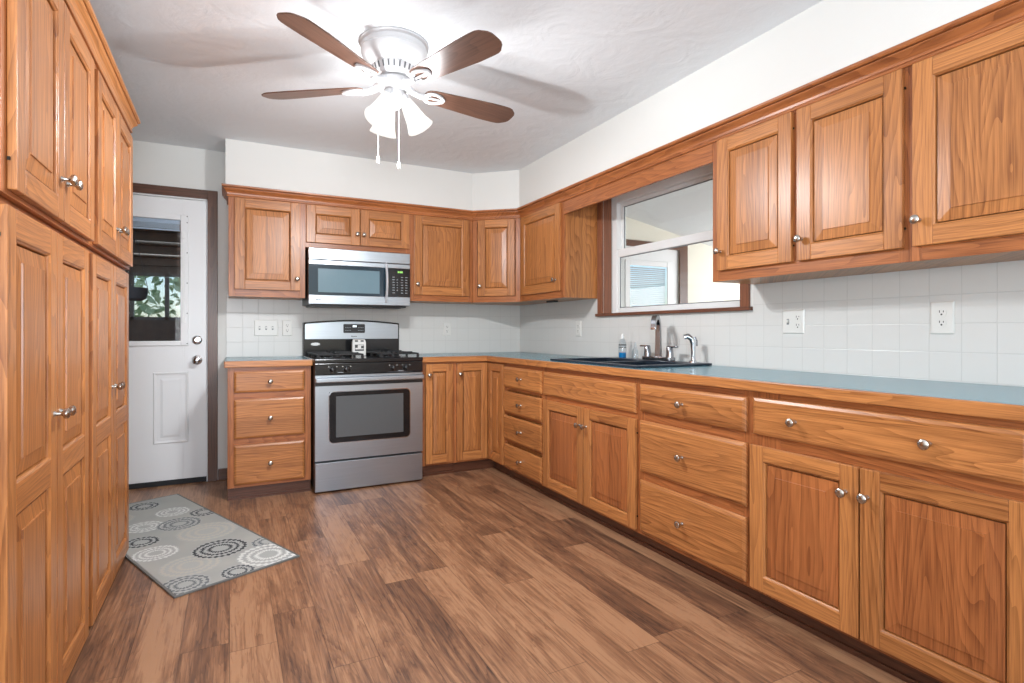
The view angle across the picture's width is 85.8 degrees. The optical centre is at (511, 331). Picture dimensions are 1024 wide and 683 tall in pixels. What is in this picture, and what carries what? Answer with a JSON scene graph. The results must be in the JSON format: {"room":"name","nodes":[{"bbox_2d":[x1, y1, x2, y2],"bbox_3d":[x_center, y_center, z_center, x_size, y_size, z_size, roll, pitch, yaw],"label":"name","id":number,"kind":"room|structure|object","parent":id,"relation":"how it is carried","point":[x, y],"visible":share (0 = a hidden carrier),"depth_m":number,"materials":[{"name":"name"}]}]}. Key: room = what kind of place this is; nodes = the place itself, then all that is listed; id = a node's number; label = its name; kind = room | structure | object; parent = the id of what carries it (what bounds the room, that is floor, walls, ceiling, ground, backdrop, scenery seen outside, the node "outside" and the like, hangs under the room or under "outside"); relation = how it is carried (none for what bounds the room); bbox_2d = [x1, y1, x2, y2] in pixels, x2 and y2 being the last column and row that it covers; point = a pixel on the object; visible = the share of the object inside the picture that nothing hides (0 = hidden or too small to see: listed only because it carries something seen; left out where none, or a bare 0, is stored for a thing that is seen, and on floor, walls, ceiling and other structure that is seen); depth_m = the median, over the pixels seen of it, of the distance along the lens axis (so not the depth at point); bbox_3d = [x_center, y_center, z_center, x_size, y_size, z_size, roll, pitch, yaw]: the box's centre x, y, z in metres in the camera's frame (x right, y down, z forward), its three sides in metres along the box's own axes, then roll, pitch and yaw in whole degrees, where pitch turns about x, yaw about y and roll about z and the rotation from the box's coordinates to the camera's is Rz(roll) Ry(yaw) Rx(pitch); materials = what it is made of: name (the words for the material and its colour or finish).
{"room":"kitchen","nodes":[
{"label":"kitchen","id":0,"kind":"room"},
{"bbox_2d":[125,265,180,340],"bbox_3d":[-3.979,0.151,6.444,4.000,2.030,0.100,0,0,-27],"label":"wall","id":1,"kind":"structure","parent":0,"point":[139,330],"depth_m":6.32,"materials":[{"name":"brown wood"}]},
{"bbox_2d":[130,272,180,319],"bbox_3d":[-3.990,-0.404,6.410,0.750,0.540,0.070,0,0,-27],"label":"window","id":2,"kind":"structure","parent":1,"relation":"in","point":[166,275],"depth_m":6.35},
{"bbox_2d":[133,221,180,266],"bbox_3d":[-3.341,-1.099,5.198,4.000,0.690,2.700,0,0,-27],"label":"ceiling","id":3,"kind":"structure","parent":0,"point":[156,247],"depth_m":5.93,"materials":[{"name":"brown wood"}]},
{"bbox_2d":[129,235,147,300],"bbox_3d":[-3.587,-0.688,5.241,0.212,0.789,0.209,0,0,-27],"label":"hanging basket","id":4,"kind":"object","parent":3,"relation":"hanging from","point":[135,293],"visible":0.67,"depth_m":5.20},
{"bbox_2d":[129,287,147,300],"bbox_3d":[-3.587,-0.356,5.241,0.212,0.125,0.209,0,0,-27],"label":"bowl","id":5,"kind":"object","parent":4,"relation":"on","point":[135,293],"depth_m":5.18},
{"bbox_2d":[133,140,739,468],"bbox_3d":[-0.087,-0.169,5.265,7.350,2.550,0.150,0,0,-27],"label":"wall","id":6,"kind":"structure","parent":0,"point":[153,163],"depth_m":4.11,"materials":[{"name":"paint"}]},
{"bbox_2d":[133,217,179,231],"bbox_3d":[-2.684,-0.771,3.888,0.586,0.078,0.016,0,0,-27],"label":"blind","id":7,"kind":"object","parent":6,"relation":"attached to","point":[145,221],"depth_m":3.95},
{"bbox_2d":[129,195,206,489],"bbox_3d":[-2.670,0.071,3.864,0.921,2.070,0.130,0,0,-27],"label":"door","id":8,"kind":"structure","parent":6,"relation":"in","point":[168,379],"depth_m":3.98,"materials":[{"name":"white paint"}]},
{"bbox_2d":[133,183,217,481],"bbox_3d":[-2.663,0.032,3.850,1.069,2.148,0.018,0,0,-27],"label":"trim","id":9,"kind":"structure","parent":6,"relation":"attached to","point":[212,196],"depth_m":4.07,"materials":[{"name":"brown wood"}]},
{"bbox_2d":[218,468,226,479],"bbox_3d":[-2.158,1.063,4.111,0.062,0.085,0.014,0,0,-27],"label":"baseboard","id":10,"kind":"structure","parent":6,"relation":"attached to","point":[222,473],"depth_m":4.10,"materials":[{"name":"brown wood"}]},
{"bbox_2d":[228,196,304,299],"bbox_3d":[-1.818,-0.625,4.086,0.508,0.749,0.354,0,0,-27],"label":"upper cabinet","id":11,"kind":"object","parent":6,"relation":"attached to","point":[266,238],"visible":1,"depth_m":3.96,"materials":[{"name":"brown wood"}]},
{"bbox_2d":[221,0,1023,220],"bbox_3d":[0.154,-0.988,3.502,4.578,0.076,1.788,0,0,32],"label":"crown molding","id":12,"kind":"structure","parent":11,"relation":"attached to","point":[1002,14],"depth_m":2.57,"materials":[{"name":"brown wood"}]},
{"bbox_2d":[305,204,409,253],"bbox_3d":[-1.236,-0.814,4.385,0.800,0.370,0.354,0,0,-27],"label":"upper cabinet","id":13,"kind":"object","parent":6,"relation":"attached to","point":[328,227],"visible":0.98,"depth_m":4.25,"materials":[{"name":"brown wood"}]},
{"bbox_2d":[302,247,409,308],"bbox_3d":[-1.220,-0.400,4.335,0.760,0.432,0.451,0,0,-27],"label":"microwave","id":14,"kind":"object","parent":13,"relation":"attached to","point":[334,278],"visible":1,"depth_m":4.18,"materials":[{"name":"silver metal"}]},
{"bbox_2d":[226,292,519,356],"bbox_3d":[-1.032,-0.024,4.694,2.496,0.540,0.006,0,0,-27],"label":"backsplash","id":15,"kind":"structure","parent":6,"relation":"attached to","point":[475,328],"depth_m":4.75,"materials":[{"name":"tile"}]},
{"bbox_2d":[254,320,277,335],"bbox_3d":[-1.892,-0.028,4.239,0.165,0.121,0.016,0,0,-27],"label":"switch plate","id":16,"kind":"object","parent":15,"relation":"attached to","point":[261,327],"visible":1,"depth_m":4.24,"materials":[{"name":"plastic"}]},
{"bbox_2d":[282,320,291,335],"bbox_3d":[-1.760,-0.028,4.311,0.070,0.121,0.008,0,0,-27],"label":"outlet","id":17,"kind":"object","parent":15,"relation":"attached to","point":[286,324],"visible":1,"depth_m":4.31,"materials":[{"name":"plastic"}]},
{"bbox_2d":[443,322,450,335],"bbox_3d":[-0.580,-0.024,4.917,0.072,0.121,0.008,0,0,-27],"label":"outlet","id":18,"kind":"object","parent":15,"relation":"attached to","point":[446,325],"visible":1,"depth_m":4.91,"materials":[{"name":"plastic"}]},
{"bbox_2d":[410,214,471,303],"bbox_3d":[-0.637,-0.625,4.692,0.548,0.749,0.354,0,0,-27],"label":"upper cabinet","id":19,"kind":"object","parent":6,"relation":"attached to","point":[440,248],"visible":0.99,"depth_m":4.56,"materials":[{"name":"brown wood"}]},
{"bbox_2d":[630,267,665,305],"bbox_3d":[1.475,-0.292,6.020,0.520,0.816,0.014,0,0,-27],"label":"blind","id":20,"kind":"object","parent":6,"relation":"attached to","point":[645,298],"depth_m":6.02,"materials":[{"name":"white plastic"}]},
{"bbox_2d":[624,246,677,306],"bbox_3d":[1.475,0.091,6.008,0.868,2.010,0.054,0,0,-27],"label":"door","id":21,"kind":"structure","parent":6,"relation":"in","point":[667,258],"depth_m":6.04,"materials":[{"name":"white paint"}]},
{"bbox_2d":[626,239,687,303],"bbox_3d":[1.512,0.064,5.992,1.060,2.085,0.018,0,0,-27],"label":"trim","id":22,"kind":"structure","parent":6,"relation":"attached to","point":[683,251],"depth_m":6.19,"materials":[{"name":"brown wood"}]},
{"bbox_2d":[89,0,822,173],"bbox_3d":[0.007,-1.384,1.380,3.972,0.080,7.150,0,0,-27],"label":"ceiling","id":23,"kind":"structure","parent":0,"point":[194,73],"depth_m":2.78,"materials":[{"name":"white paint"}]},
{"bbox_2d":[261,12,513,168],"bbox_3d":[-0.524,-1.053,2.451,1.247,0.582,0.840,0,0,-12],"label":"ceiling fan","id":24,"kind":"object","parent":23,"relation":"hanging from","point":[395,58],"visible":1,"depth_m":2.48,"materials":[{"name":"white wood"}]},
{"bbox_2d":[66,468,905,682],"bbox_3d":[0.007,1.146,1.380,3.972,0.080,7.150,0,0,-27],"label":"floor","id":25,"kind":"structure","parent":0,"point":[481,575],"depth_m":2.22,"materials":[{"name":"wood"}]},
{"bbox_2d":[0,197,88,682],"bbox_3d":[-1.650,0.397,1.460,0.776,1.418,0.885,0,0,-27],"label":"pantry cabinet","id":26,"kind":"object","parent":25,"relation":"on","point":[44,272],"visible":1,"depth_m":1.51,"materials":[{"name":"brown wood"}]},
{"bbox_2d":[0,0,93,245],"bbox_3d":[-1.643,-0.686,1.464,0.794,0.745,0.885,0,0,-27],"label":"pantry cabinet","id":27,"kind":"object","parent":26,"relation":"on","point":[47,66],"visible":0.97,"depth_m":1.49,"materials":[{"name":"brown wood"}]},
{"bbox_2d":[84,246,128,625],"bbox_3d":[-2.054,0.397,2.248,0.776,1.418,0.885,0,0,-27],"label":"pantry cabinet","id":28,"kind":"object","parent":25,"relation":"on","point":[108,282],"visible":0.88,"depth_m":2.33,"materials":[{"name":"brown wood"}]},
{"bbox_2d":[83,63,132,269],"bbox_3d":[-2.046,-0.686,2.252,0.794,0.745,0.885,0,0,-27],"label":"pantry cabinet","id":29,"kind":"object","parent":28,"relation":"on","point":[113,141],"visible":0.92,"depth_m":2.28,"materials":[{"name":"brown wood"}]},
{"bbox_2d":[64,0,140,132],"bbox_3d":[-1.860,-1.051,1.874,0.780,0.076,1.813,0,0,-27],"label":"crown molding","id":30,"kind":"structure","parent":29,"relation":"attached to","point":[82,13],"depth_m":2.10,"materials":[{"name":"brown wood"}]},
{"bbox_2d":[125,494,299,598],"bbox_3d":[-1.832,1.101,3.006,1.600,0.009,0.555,0,0,40],"label":"rug","id":31,"kind":"object","parent":25,"relation":"on","point":[185,547],"visible":0.76,"depth_m":2.81,"materials":[{"name":"grey fabric"}]},
{"bbox_2d":[227,366,310,500],"bbox_3d":[-1.749,0.669,3.949,0.515,0.874,0.656,0,0,-27],"label":"base cabinet","id":32,"kind":"object","parent":25,"relation":"on","point":[269,408],"visible":0.98,"depth_m":3.69,"materials":[{"name":"brown wood"}]},
{"bbox_2d":[224,356,312,367],"bbox_3d":[-1.760,0.213,3.957,0.541,0.042,0.638,0,0,-27],"label":"countertop","id":33,"kind":"structure","parent":32,"relation":"on","point":[274,361],"depth_m":3.72,"materials":[{"name":"laminate"}]},
{"bbox_2d":[303,320,423,492],"bbox_3d":[-1.150,0.505,4.204,0.766,1.202,0.745,0,0,-27],"label":"gas range","id":34,"kind":"object","parent":25,"relation":"on","point":[367,410],"visible":0.98,"depth_m":3.93,"materials":[{"name":"silver metal"}]},
{"bbox_2d":[352,339,365,354],"bbox_3d":[-1.213,0.124,4.362,0.104,0.126,0.041,0,0,-27],"label":"box","id":35,"kind":"object","parent":34,"relation":"on","point":[358,345],"visible":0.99,"depth_m":4.34,"materials":[{"name":"white paper"}]},
{"bbox_2d":[355,340,363,350],"bbox_3d":[-1.203,0.109,4.345,0.070,0.084,0.002,0,0,-27],"label":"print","id":36,"kind":"object","parent":35,"relation":"attached to","point":[359,344],"depth_m":4.34},
{"bbox_2d":[304,354,422,363],"bbox_3d":[-1.143,0.203,4.190,0.766,0.030,0.630,0,0,-27],"label":"cooktop","id":37,"kind":"object","parent":34,"relation":"in","point":[368,358],"depth_m":3.97,"materials":[{"name":"black metal"}]},
{"bbox_2d":[421,362,453,476],"bbox_3d":[-0.694,0.669,4.490,0.266,0.874,0.656,0,0,-27],"label":"base cabinet","id":38,"kind":"object","parent":25,"relation":"on","point":[438,381],"visible":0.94,"depth_m":4.24,"materials":[{"name":"brown wood"}]},
{"bbox_2d":[453,361,510,475],"bbox_3d":[-0.119,0.669,4.647,0.900,0.874,0.902,0,0,-27],"label":"base cabinet","id":39,"kind":"object","parent":25,"relation":"on","point":[479,388],"visible":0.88,"depth_m":4.35,"materials":[{"name":"brown wood"}]},
{"bbox_2d":[403,352,1023,421],"bbox_3d":[0.507,0.213,3.122,1.179,0.042,4.193,0,0,-27],"label":"countertop","id":40,"kind":"structure","parent":39,"relation":"on","point":[1003,402],"depth_m":2.08,"materials":[{"name":"laminate"}]},
{"bbox_2d":[550,357,711,367],"bbox_3d":[0.693,0.283,3.383,0.547,0.210,0.872,0,0,-27],"label":"sink","id":41,"kind":"object","parent":40,"relation":"in","point":[607,361],"visible":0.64,"depth_m":3.35,"materials":[{"name":"black metal"}]},
{"bbox_2d":[619,334,625,357],"bbox_3d":[0.750,0.096,3.739,0.053,0.162,0.053,0,0,-27],"label":"soap bottle","id":42,"kind":"object","parent":41,"relation":"on","point":[621,354],"visible":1,"depth_m":3.72,"materials":[{"name":"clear plastic"}]},
{"bbox_2d":[640,315,677,360],"bbox_3d":[0.874,0.037,3.408,0.142,0.280,0.326,0,0,-27],"label":"faucet","id":43,"kind":"object","parent":41,"relation":"on","point":[655,320],"visible":0.99,"depth_m":3.41,"materials":[{"name":"metal"}]},
{"bbox_2d":[684,333,697,362],"bbox_3d":[1.029,0.094,3.173,0.079,0.167,0.047,0,0,13],"label":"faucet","id":44,"kind":"object","parent":41,"relation":"on","point":[688,336],"visible":1,"depth_m":3.16,"materials":[{"name":"silver metal"}]},
{"bbox_2d":[504,363,550,497],"bbox_3d":[0.320,0.669,4.035,0.656,0.874,0.587,0,0,-27],"label":"base cabinet","id":45,"kind":"object","parent":25,"relation":"on","point":[524,384],"visible":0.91,"depth_m":3.87,"materials":[{"name":"brown wood"}]},
{"bbox_2d":[543,368,647,547],"bbox_3d":[0.673,0.669,3.349,0.656,0.874,0.957,0,0,-27],"label":"base cabinet","id":46,"kind":"object","parent":25,"relation":"on","point":[591,421],"visible":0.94,"depth_m":3.12,"materials":[{"name":"brown wood"}]},
{"bbox_2d":[640,378,759,605],"bbox_3d":[1.045,0.669,2.623,0.656,0.874,0.673,0,0,-27],"label":"base cabinet","id":47,"kind":"object","parent":25,"relation":"on","point":[695,440],"visible":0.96,"depth_m":2.43,"materials":[{"name":"brown wood"}]},
{"bbox_2d":[750,391,1023,682],"bbox_3d":[1.422,0.669,1.887,0.656,0.874,0.981,0,0,-27],"label":"base cabinet","id":48,"kind":"object","parent":25,"relation":"on","point":[893,537],"visible":0.94,"depth_m":1.72,"materials":[{"name":"brown wood"}]},
{"bbox_2d":[225,0,999,210],"bbox_3d":[0.530,-1.185,1.648,2.497,0.318,6.850,0,0,-27],"label":"wall","id":49,"kind":"structure","parent":0,"point":[830,36],"depth_m":3.12,"materials":[{"name":"paint"}]},
{"bbox_2d":[626,180,712,246],"bbox_3d":[2.625,-1.133,4.493,3.528,0.709,4.000,0,0,-27],"label":"ceiling","id":50,"kind":"structure","parent":0,"point":[687,211],"depth_m":5.46,"materials":[{"name":"white paint"}]},
{"bbox_2d":[603,201,752,316],"bbox_3d":[1.742,-0.119,2.186,0.150,2.450,7.000,0,0,-27],"label":"wall","id":51,"kind":"structure","parent":0,"point":[751,285],"depth_m":4.09,"materials":[{"name":"paint"}]},
{"bbox_2d":[464,218,543,304],"bbox_3d":[-0.069,-0.625,4.862,0.614,0.749,0.570,0,0,-27],"label":"upper cabinet","id":52,"kind":"object","parent":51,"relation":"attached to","point":[495,243],"visible":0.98,"depth_m":4.65,"materials":[{"name":"brown wood"}]},
{"bbox_2d":[520,201,596,302],"bbox_3d":[0.331,-0.625,4.367,0.354,0.749,0.674,0,0,-27],"label":"upper cabinet","id":53,"kind":"object","parent":51,"relation":"attached to","point":[558,250],"visible":0.89,"depth_m":4.13,"materials":[{"name":"brown wood"}]},
{"bbox_2d":[595,198,752,316],"bbox_3d":[0.982,-0.566,3.546,0.100,0.906,1.378,0,0,-27],"label":"trim","id":54,"kind":"structure","parent":51,"relation":"attached to","point":[744,288],"depth_m":4.09,"materials":[{"name":"brown wood"}]},
{"bbox_2d":[612,163,739,312],"bbox_3d":[1.061,-0.569,3.589,0.070,0.870,1.230,0,0,-27],"label":"window","id":55,"kind":"structure","parent":51,"relation":"in","point":[703,174],"depth_m":3.77,"materials":[{"name":"plastic"}]},
{"bbox_2d":[520,260,1023,386],"bbox_3d":[1.206,-0.024,3.059,0.006,0.540,4.944,0,0,-27],"label":"backsplash","id":56,"kind":"structure","parent":51,"relation":"attached to","point":[876,324],"depth_m":2.47,"materials":[{"name":"tile"}]},
{"bbox_2d":[576,321,580,335],"bbox_3d":[0.526,-0.024,4.367,0.008,0.121,0.072,0,0,-27],"label":"outlet","id":57,"kind":"object","parent":56,"relation":"attached to","point":[578,323],"visible":1,"depth_m":4.36,"materials":[{"name":"plastic"}]},
{"bbox_2d":[783,309,804,333],"bbox_3d":[1.377,-0.049,2.701,0.016,0.116,0.116,0,0,-27],"label":"outlet","id":58,"kind":"object","parent":56,"relation":"attached to","point":[793,320],"visible":1,"depth_m":2.70,"materials":[{"name":"plastic"}]},
{"bbox_2d":[795,323,800,328],"bbox_3d":[1.389,-0.029,2.678,0.002,0.029,0.033,0,0,-27],"label":"socket","id":59,"kind":"object","parent":58,"relation":"attached to","point":[797,325],"depth_m":2.68,"materials":[{"name":"plastic"}]},
{"bbox_2d":[795,314,800,320],"bbox_3d":[1.389,-0.069,2.678,0.002,0.029,0.033,0,0,-27],"label":"socket","id":60,"kind":"object","parent":58,"relation":"attached to","point":[797,316],"depth_m":2.68,"materials":[{"name":"plastic"}]},
{"bbox_2d":[931,301,954,333],"bbox_3d":[1.669,-0.054,2.139,0.008,0.126,0.080,0,0,-27],"label":"outlet","id":61,"kind":"object","parent":56,"relation":"attached to","point":[942,313],"visible":1,"depth_m":2.13,"materials":[{"name":"plastic"}]},
{"bbox_2d":[937,319,946,326],"bbox_3d":[1.667,-0.034,2.137,0.002,0.029,0.033,0,0,-27],"label":"socket","id":62,"kind":"object","parent":61,"relation":"attached to","point":[940,322],"depth_m":2.13,"materials":[{"name":"plastic"}]},
{"bbox_2d":[937,309,946,315],"bbox_3d":[1.667,-0.074,2.137,0.002,0.029,0.033,0,0,-27],"label":"socket","id":63,"kind":"object","parent":61,"relation":"attached to","point":[940,312],"depth_m":2.13,"materials":[{"name":"plastic"}]},
{"bbox_2d":[713,66,951,283],"bbox_3d":[1.325,-0.625,2.429,0.354,0.749,0.904,0,0,-27],"label":"upper cabinet","id":64,"kind":"object","parent":51,"relation":"attached to","point":[820,189],"visible":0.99,"depth_m":2.27,"materials":[{"name":"brown wood"}]},
{"bbox_2d":[564,143,712,213],"bbox_3d":[0.702,-0.927,3.398,0.019,0.143,1.389,0,0,-27],"label":"window valance","id":65,"kind":"object","parent":64,"relation":"attached to","point":[703,156],"visible":0.73,"depth_m":3.22,"materials":[{"name":"brown wood"}]},
{"bbox_2d":[909,21,1023,265],"bbox_3d":[1.638,-0.625,1.820,0.354,0.749,0.464,0,0,-27],"label":"upper cabinet","id":66,"kind":"object","parent":51,"relation":"attached to","point":[967,100],"visible":0.92,"depth_m":1.80,"materials":[{"name":"brown wood"}]},
{"label":"outside","id":67,"kind":"structure","parent":0,"visible":0},
{"bbox_3d":[-5.853,1.406,10.316,17.000,0.100,8.300,0,0,-27],"label":"ground","id":68,"kind":"structure","parent":67,"visible":0},
{"bbox_2d":[134,276,180,316],"bbox_3d":[-6.128,-1.077,9.773,8.210,5.030,3.722,0,0,-27],"label":"hedge","id":69,"kind":"object","parent":68,"relation":"on","point":[177,280],"visible":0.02,"depth_m":8.94,"materials":[{"name":"green plant"}]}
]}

